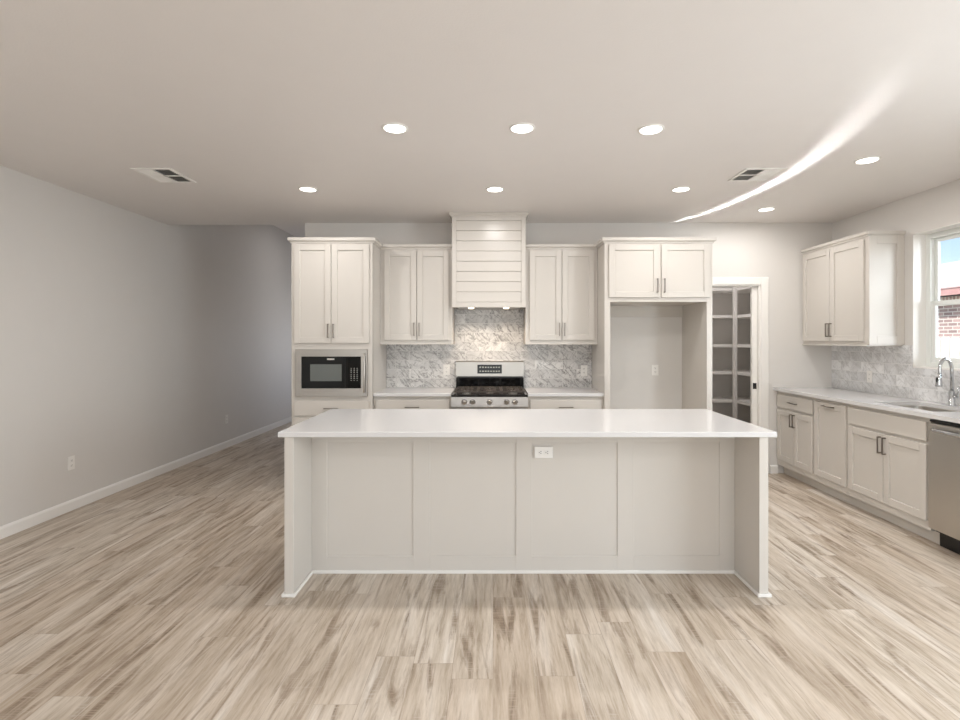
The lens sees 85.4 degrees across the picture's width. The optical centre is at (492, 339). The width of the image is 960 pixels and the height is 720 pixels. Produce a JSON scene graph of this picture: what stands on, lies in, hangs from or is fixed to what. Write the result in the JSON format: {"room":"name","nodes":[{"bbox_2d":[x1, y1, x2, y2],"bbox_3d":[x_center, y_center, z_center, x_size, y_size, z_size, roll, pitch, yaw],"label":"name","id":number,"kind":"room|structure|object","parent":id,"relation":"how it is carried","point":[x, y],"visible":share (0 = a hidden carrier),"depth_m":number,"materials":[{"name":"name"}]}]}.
{"room":"kitchen","nodes":[
{"label":"kitchen","id":0,"kind":"room"},
{"bbox_2d":[0,165,294,525],"bbox_3d":[-3.680,-0.215,3.990,0.120,3.350,14.220,0,0,0],"label":"wall","id":1,"kind":"structure","parent":0,"point":[128,339],"depth_m":5.05,"materials":[{"name":"paint"}]},
{"bbox_2d":[68,455,74,470],"bbox_3d":[-3.616,1.055,4.460,0.008,0.116,0.072,0,0,0],"label":"wall outlet","id":2,"kind":"object","parent":1,"relation":"attached to","point":[71,460],"visible":1,"depth_m":4.46,"materials":[{"name":"white plastic"}]},
{"bbox_2d":[0,417,290,539],"bbox_3d":[-3.612,1.415,4.000,0.016,0.090,14.000,0,0,0],"label":"baseboard","id":3,"kind":"structure","parent":1,"relation":"attached to","point":[6,530],"depth_m":4.98,"materials":[{"name":"paint"}]},
{"bbox_2d":[274,225,304,236],"bbox_3d":[-2.840,-1.950,8.455,1.800,0.120,5.290,0,0,0],"label":"wall","id":4,"kind":"structure","parent":0,"point":[295,230],"depth_m":8.89,"materials":[{"name":"paint"}]},
{"bbox_2d":[0,0,959,224],"bbox_3d":[0.080,-1.345,1.345,7.640,0.120,8.930,0,0,0],"label":"ceiling","id":5,"kind":"structure","parent":0,"point":[253,102],"depth_m":2.84,"materials":[{"name":"paint"}]},
{"bbox_2d":[130,168,196,182],"bbox_3d":[-2.560,-1.280,4.055,0.300,0.009,0.350,0,0,0],"label":"ceiling vent","id":6,"kind":"object","parent":5,"relation":"in","point":[161,175],"visible":1,"depth_m":4.04,"materials":[{"name":"white plastic"}]},
{"bbox_2d":[298,186,317,191],"bbox_3d":[-1.574,-1.280,4.425,0.160,0.009,0.160,0,0,0],"label":"recessed light","id":7,"kind":"object","parent":5,"relation":"in","point":[302,188],"visible":1,"depth_m":4.42,"materials":[{"name":"white"}]},
{"bbox_2d":[300,188,315,191],"bbox_3d":[-1.574,-1.282,4.425,0.130,0.004,0.130,0,0,0],"label":"diffuser","id":8,"kind":"object","parent":7,"relation":"attached to","point":[301,189],"depth_m":4.42,"materials":[{"name":"white"}]},
{"bbox_2d":[382,122,407,133],"bbox_3d":[-0.594,-1.280,3.150,0.160,0.009,0.160,0,0,0],"label":"recessed light","id":9,"kind":"object","parent":5,"relation":"in","point":[391,127],"visible":1,"depth_m":3.14,"materials":[{"name":"paint"}]},
{"bbox_2d":[384,125,405,132],"bbox_3d":[-0.594,-1.282,3.150,0.130,0.004,0.130,0,0,0],"label":"diffuser","id":10,"kind":"object","parent":9,"relation":"attached to","point":[387,128],"depth_m":3.15,"materials":[{"name":"white"}]},
{"bbox_2d":[486,186,503,191],"bbox_3d":[0.017,-1.280,4.425,0.160,0.009,0.160,0,0,0],"label":"recessed light","id":11,"kind":"object","parent":5,"relation":"in","point":[492,188],"visible":1,"depth_m":4.42,"materials":[{"name":"white"}]},
{"bbox_2d":[487,188,502,191],"bbox_3d":[0.017,-1.282,4.425,0.130,0.004,0.130,0,0,0],"label":"diffuser","id":12,"kind":"object","parent":11,"relation":"attached to","point":[488,189],"depth_m":4.42,"materials":[{"name":"white"}]},
{"bbox_2d":[509,122,534,133],"bbox_3d":[0.176,-1.280,3.150,0.160,0.009,0.160,0,0,0],"label":"recessed light","id":13,"kind":"object","parent":5,"relation":"in","point":[522,127],"visible":1,"depth_m":3.14,"materials":[{"name":"white"}]},
{"bbox_2d":[511,125,532,132],"bbox_3d":[0.176,-1.282,3.150,0.130,0.004,0.130,0,0,0],"label":"diffuser","id":14,"kind":"object","parent":13,"relation":"attached to","point":[514,128],"depth_m":3.15,"materials":[{"name":"white plastic"}]},
{"bbox_2d":[637,124,664,134],"bbox_3d":[0.963,-1.280,3.170,0.160,0.009,0.160,0,0,0],"label":"recessed light","id":15,"kind":"object","parent":5,"relation":"in","point":[650,129],"visible":1,"depth_m":3.16,"materials":[{"name":"white plastic"}]},
{"bbox_2d":[640,126,661,133],"bbox_3d":[0.963,-1.282,3.170,0.130,0.004,0.130,0,0,0],"label":"diffuser","id":16,"kind":"object","parent":15,"relation":"attached to","point":[644,129],"depth_m":3.16,"materials":[{"name":"white plastic"}]},
{"bbox_2d":[671,186,690,191],"bbox_3d":[1.600,-1.280,4.425,0.160,0.009,0.160,0,0,0],"label":"recessed light","id":17,"kind":"object","parent":5,"relation":"in","point":[681,188],"visible":1,"depth_m":4.42,"materials":[{"name":"white plastic"}]},
{"bbox_2d":[673,188,688,191],"bbox_3d":[1.600,-1.282,4.425,0.130,0.004,0.130,0,0,0],"label":"diffuser","id":18,"kind":"object","parent":17,"relation":"attached to","point":[674,189],"depth_m":4.42,"materials":[{"name":"white"}]},
{"bbox_2d":[728,168,787,180],"bbox_3d":[2.045,-1.280,4.035,0.310,0.009,0.310,0,0,0],"label":"ceiling vent","id":19,"kind":"object","parent":5,"relation":"in","point":[748,174],"visible":1,"depth_m":4.01,"materials":[{"name":"white plastic"}]},
{"bbox_2d":[757,207,774,211],"bbox_3d":[2.680,-1.280,5.100,0.160,0.009,0.160,0,0,0],"label":"recessed light","id":20,"kind":"object","parent":5,"relation":"in","point":[764,209],"visible":1,"depth_m":5.10,"materials":[{"name":"white"}]},
{"bbox_2d":[759,208,773,210],"bbox_3d":[2.680,-1.282,5.100,0.130,0.004,0.130,0,0,0],"label":"diffuser","id":21,"kind":"object","parent":20,"relation":"attached to","point":[760,209],"depth_m":5.10,"materials":[{"name":"white plastic"}]},
{"bbox_2d":[854,156,880,163],"bbox_3d":[2.670,-1.280,3.710,0.160,0.009,0.160,0,0,0],"label":"recessed light","id":22,"kind":"object","parent":5,"relation":"in","point":[870,159],"visible":1,"depth_m":3.70,"materials":[{"name":"white plastic"}]},
{"bbox_2d":[856,158,877,163],"bbox_3d":[2.670,-1.282,3.710,0.130,0.004,0.130,0,0,0],"label":"diffuser","id":23,"kind":"object","parent":22,"relation":"attached to","point":[862,160],"depth_m":3.71,"materials":[{"name":"white plastic"}]},
{"bbox_2d":[0,422,959,719],"bbox_3d":[0.080,1.510,3.990,7.640,0.100,14.220,0,0,0],"label":"floor","id":24,"kind":"structure","parent":0,"point":[159,597],"depth_m":2.66,"materials":[{"name":"brown wood"}]},
{"bbox_2d":[287,237,386,425],"bbox_3d":[-1.560,0.235,5.345,0.843,2.450,0.711,0,0,0],"label":"tall cabinet","id":25,"kind":"object","parent":24,"relation":"on","point":[335,281],"visible":0.62,"depth_m":5.03,"materials":[{"name":"paint"}]},
{"bbox_2d":[295,349,367,396],"bbox_3d":[-1.560,0.317,5.276,0.695,0.456,0.609,0,0,0],"label":"microwave","id":26,"kind":"object","parent":25,"relation":"in","point":[318,372],"visible":1,"depth_m":5.01,"materials":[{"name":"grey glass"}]},
{"bbox_2d":[374,396,451,408],"bbox_3d":[-0.786,1.006,5.369,0.757,0.909,0.660,0,0,0],"label":"base cabinet","id":27,"kind":"object","parent":24,"relation":"on","point":[380,402],"visible":0.17,"depth_m":5.07,"materials":[{"name":"paint"}]},
{"bbox_2d":[373,387,455,395],"bbox_3d":[-0.786,0.535,5.380,0.758,0.030,0.639,0,0,0],"label":"countertop","id":28,"kind":"structure","parent":27,"relation":"on","point":[389,391],"depth_m":5.25,"materials":[{"name":"white stone"}]},
{"bbox_2d":[451,361,527,408],"bbox_3d":[-0.033,0.844,5.324,0.742,1.232,0.712,0,0,0],"label":"gas range","id":29,"kind":"object","parent":24,"relation":"on","point":[479,384],"visible":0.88,"depth_m":5.59,"materials":[{"name":"silver metal"}]},
{"bbox_2d":[451,390,527,396],"bbox_3d":[-0.033,0.542,5.327,0.742,0.025,0.575,0,0,0],"label":"cooktop","id":30,"kind":"object","parent":29,"relation":"in","point":[458,393],"depth_m":5.08,"materials":[{"name":"black metal"}]},
{"bbox_2d":[281,437,771,597],"bbox_3d":[0.190,1.006,3.430,2.780,0.909,0.970,0,0,0],"label":"kitchen island","id":31,"kind":"object","parent":24,"relation":"on","point":[353,505],"visible":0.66,"depth_m":3.26,"materials":[{"name":"paint"}]},
{"bbox_2d":[278,409,776,436],"bbox_3d":[0.195,0.535,3.432,2.824,0.030,0.987,0,0,0],"label":"island countertop","id":32,"kind":"structure","parent":31,"relation":"on","point":[333,422],"depth_m":3.24,"materials":[{"name":"white stone"}]},
{"bbox_2d":[534,447,552,457],"bbox_3d":[0.317,0.703,3.253,0.116,0.072,0.008,0,0,0],"label":"wall outlet","id":33,"kind":"object","parent":31,"relation":"attached to","point":[539,452],"visible":1,"depth_m":3.25,"materials":[{"name":"white plastic"}]},
{"bbox_2d":[528,396,602,408],"bbox_3d":[0.711,1.006,5.369,0.738,0.909,0.660,0,0,0],"label":"base cabinet","id":34,"kind":"object","parent":24,"relation":"on","point":[534,402],"visible":0.14,"depth_m":5.07,"materials":[{"name":"paint"}]},
{"bbox_2d":[524,387,603,395],"bbox_3d":[0.711,0.535,5.380,0.739,0.030,0.639,0,0,0],"label":"countertop","id":35,"kind":"structure","parent":34,"relation":"on","point":[531,391],"depth_m":5.25,"materials":[{"name":"white stone"}]},
{"bbox_2d":[592,237,716,410],"bbox_3d":[1.604,0.235,5.345,1.102,2.450,0.711,0,0,0],"label":"tall cabinet","id":36,"kind":"object","parent":24,"relation":"on","point":[637,276],"visible":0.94,"depth_m":5.04,"materials":[{"name":"paint"}]},
{"bbox_2d":[712,287,736,418],"bbox_3d":[2.312,0.365,7.277,2.005,2.190,0.444,0,0,0],"label":"pantry shelving","id":37,"kind":"object","parent":24,"relation":"on","point":[714,290],"visible":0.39,"depth_m":7.07,"materials":[{"name":"paint"}]},
{"bbox_2d":[723,287,749,405],"bbox_3d":[3.518,0.365,6.705,0.403,2.190,1.589,0,0,0],"label":"pantry shelving","id":38,"kind":"object","parent":24,"relation":"on","point":[740,290],"visible":0.05,"depth_m":7.02,"materials":[{"name":"paint"}]},
{"bbox_2d":[777,391,822,490],"bbox_3d":[3.393,1.006,5.365,0.652,0.909,0.668,0,0,0],"label":"base cabinet","id":39,"kind":"object","parent":24,"relation":"on","point":[795,413],"visible":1,"depth_m":5.33,"materials":[{"name":"paint"}]},
{"bbox_2d":[814,398,856,505],"bbox_3d":[3.393,1.006,4.796,0.652,0.909,0.468,0,0,0],"label":"base cabinet","id":40,"kind":"object","parent":24,"relation":"on","point":[831,424],"visible":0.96,"depth_m":4.78,"materials":[{"name":"paint"}]},
{"bbox_2d":[848,404,939,543],"bbox_3d":[3.393,1.006,4.131,0.652,0.909,0.858,0,0,0],"label":"base cabinet","id":41,"kind":"object","parent":24,"relation":"on","point":[888,451],"visible":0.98,"depth_m":4.07,"materials":[{"name":"paint"}]},
{"bbox_2d":[773,387,959,423],"bbox_3d":[3.393,0.535,4.374,0.651,0.030,2.650,0,0,0],"label":"countertop","id":42,"kind":"structure","parent":41,"relation":"on","point":[872,400],"depth_m":4.47,"materials":[{"name":"white stone"}]},
{"bbox_2d":[896,405,959,411],"bbox_3d":[3.395,0.651,4.074,0.414,0.201,0.634,0,0,0],"label":"sink","id":43,"kind":"object","parent":42,"relation":"in","point":[933,409],"visible":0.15,"depth_m":4.29,"materials":[{"name":"silver metal"}]},
{"bbox_2d":[935,357,959,405],"bbox_3d":[3.588,0.329,4.121,0.150,0.382,0.095,0,0,24],"label":"faucet","id":44,"kind":"object","parent":42,"relation":"on","point":[952,395],"visible":1,"depth_m":4.11,"materials":[{"name":"silver metal"}]},
{"bbox_2d":[929,419,959,554],"bbox_3d":[3.362,1.011,3.394,0.656,0.898,0.598,0,0,0],"label":"dishwasher","id":45,"kind":"object","parent":24,"relation":"on","point":[944,436],"visible":0.99,"depth_m":3.56,"materials":[{"name":"grey metal"}]},
{"bbox_2d":[305,223,831,472],"bbox_3d":[0.830,0.087,5.755,5.780,2.745,0.110,0,0,0],"label":"wall","id":46,"kind":"structure","parent":0,"point":[771,250],"depth_m":5.70,"materials":[{"name":"paint"}]},
{"bbox_2d":[380,244,454,343],"bbox_3d":[-0.791,-0.469,5.510,0.745,1.031,0.381,0,0,0],"label":"upper cabinet","id":47,"kind":"object","parent":46,"relation":"attached to","point":[416,307],"visible":0.95,"depth_m":5.36,"materials":[{"name":"paint"}]},
{"bbox_2d":[449,212,528,309],"bbox_3d":[-0.042,-0.803,5.462,0.798,0.961,0.476,0,0,0],"label":"range hood","id":48,"kind":"object","parent":46,"relation":"attached to","point":[489,248],"visible":1,"depth_m":5.26,"materials":[{"name":"paint"}]},
{"bbox_2d":[387,309,591,386],"bbox_3d":[-0.043,0.091,5.695,2.245,0.855,0.008,0,0,0],"label":"tile backsplash","id":49,"kind":"structure","parent":46,"relation":"attached to","point":[480,335],"depth_m":5.69,"materials":[{"name":"stone"}]},
{"bbox_2d":[443,364,449,374],"bbox_3d":[-0.508,0.325,5.686,0.072,0.116,0.008,0,0,0],"label":"wall outlet","id":50,"kind":"object","parent":49,"relation":"attached to","point":[446,367],"visible":1,"depth_m":5.68,"materials":[{"name":"white plastic"}]},
{"bbox_2d":[581,365,586,375],"bbox_3d":[0.995,0.335,5.686,0.072,0.116,0.008,0,0,0],"label":"wall outlet","id":51,"kind":"object","parent":49,"relation":"attached to","point":[583,367],"visible":1,"depth_m":5.68,"materials":[{"name":"white plastic"}]},
{"bbox_2d":[524,244,597,343],"bbox_3d":[0.707,-0.469,5.510,0.744,1.031,0.381,0,0,0],"label":"upper cabinet","id":52,"kind":"object","parent":46,"relation":"attached to","point":[561,307],"visible":0.96,"depth_m":5.36,"materials":[{"name":"paint"}]},
{"bbox_2d":[652,365,657,374],"bbox_3d":[1.776,0.330,5.695,0.072,0.116,0.008,0,0,0],"label":"wall outlet","id":53,"kind":"object","parent":46,"relation":"attached to","point":[654,367],"visible":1,"depth_m":5.69,"materials":[{"name":"white plastic"}]},
{"bbox_2d":[712,277,768,472],"bbox_3d":[2.575,0.386,5.746,0.876,2.148,0.128,0,0,0],"label":"trim","id":54,"kind":"structure","parent":46,"relation":"attached to","point":[762,283],"depth_m":5.68,"materials":[{"name":"paint"}]},
{"bbox_2d":[750,287,756,424],"bbox_3d":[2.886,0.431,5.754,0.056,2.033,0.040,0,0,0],"label":"door","id":55,"kind":"structure","parent":46,"relation":"in","point":[753,290],"depth_m":5.74,"materials":[{"name":"paint"}]},
{"bbox_2d":[770,465,777,473],"bbox_3d":[3.075,1.415,5.692,0.080,0.090,0.016,0,0,0],"label":"baseboard","id":56,"kind":"structure","parent":46,"relation":"attached to","point":[773,468],"depth_m":5.68,"materials":[{"name":"paint"}]},
{"bbox_2d":[712,287,749,422],"bbox_3d":[2.460,0.087,7.560,2.520,2.745,0.120,0,0,0],"label":"wall","id":57,"kind":"structure","parent":0,"point":[722,304],"depth_m":7.50,"materials":[{"name":"paint"}]},
{"bbox_2d":[832,179,959,405],"bbox_3d":[3.810,0.087,2.250,0.180,2.745,10.740,0,0,0],"label":"wall","id":58,"kind":"structure","parent":0,"point":[939,206],"depth_m":4.63,"materials":[{"name":"paint"}]},
{"bbox_2d":[801,231,905,345],"bbox_3d":[3.534,-0.465,5.192,0.371,1.041,1.011,0,0,0],"label":"upper cabinet","id":59,"kind":"object","parent":58,"relation":"attached to","point":[854,285],"visible":1,"depth_m":4.85,"materials":[{"name":"paint"}]},
{"bbox_2d":[832,345,959,404],"bbox_3d":[3.715,0.282,4.380,0.008,0.473,2.639,0,0,0],"label":"tile backsplash","id":60,"kind":"structure","parent":58,"relation":"attached to","point":[893,372],"depth_m":4.88,"materials":[{"name":"stone"}]},
{"bbox_2d":[867,370,871,382],"bbox_3d":[3.706,0.360,5.120,0.008,0.116,0.072,0,0,0],"label":"wall outlet","id":61,"kind":"object","parent":60,"relation":"attached to","point":[869,373],"visible":1,"depth_m":5.11,"materials":[{"name":"white plastic"}]},
{"bbox_2d":[913,222,959,370],"bbox_3d":[3.809,-0.346,4.078,0.182,1.182,1.056,0,0,0],"label":"window","id":62,"kind":"structure","parent":58,"relation":"in","point":[926,244],"depth_m":4.56,"materials":[{"name":"white plastic"}]},
{"label":"outside","id":63,"kind":"structure","parent":0,"visible":0},
{"bbox_3d":[21.950,1.885,17.500,36.100,0.150,55.000,0,0,0],"label":"ground","id":64,"kind":"structure","parent":63,"visible":0},
{"bbox_2d":[938,261,959,338],"bbox_3d":[12.600,-0.165,16.000,6.800,3.950,33.000,0,0,0],"label":"house","id":65,"kind":"structure","parent":64,"relation":"on","point":[948,315],"depth_m":11.01,"materials":[{"name":"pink brick"}]},
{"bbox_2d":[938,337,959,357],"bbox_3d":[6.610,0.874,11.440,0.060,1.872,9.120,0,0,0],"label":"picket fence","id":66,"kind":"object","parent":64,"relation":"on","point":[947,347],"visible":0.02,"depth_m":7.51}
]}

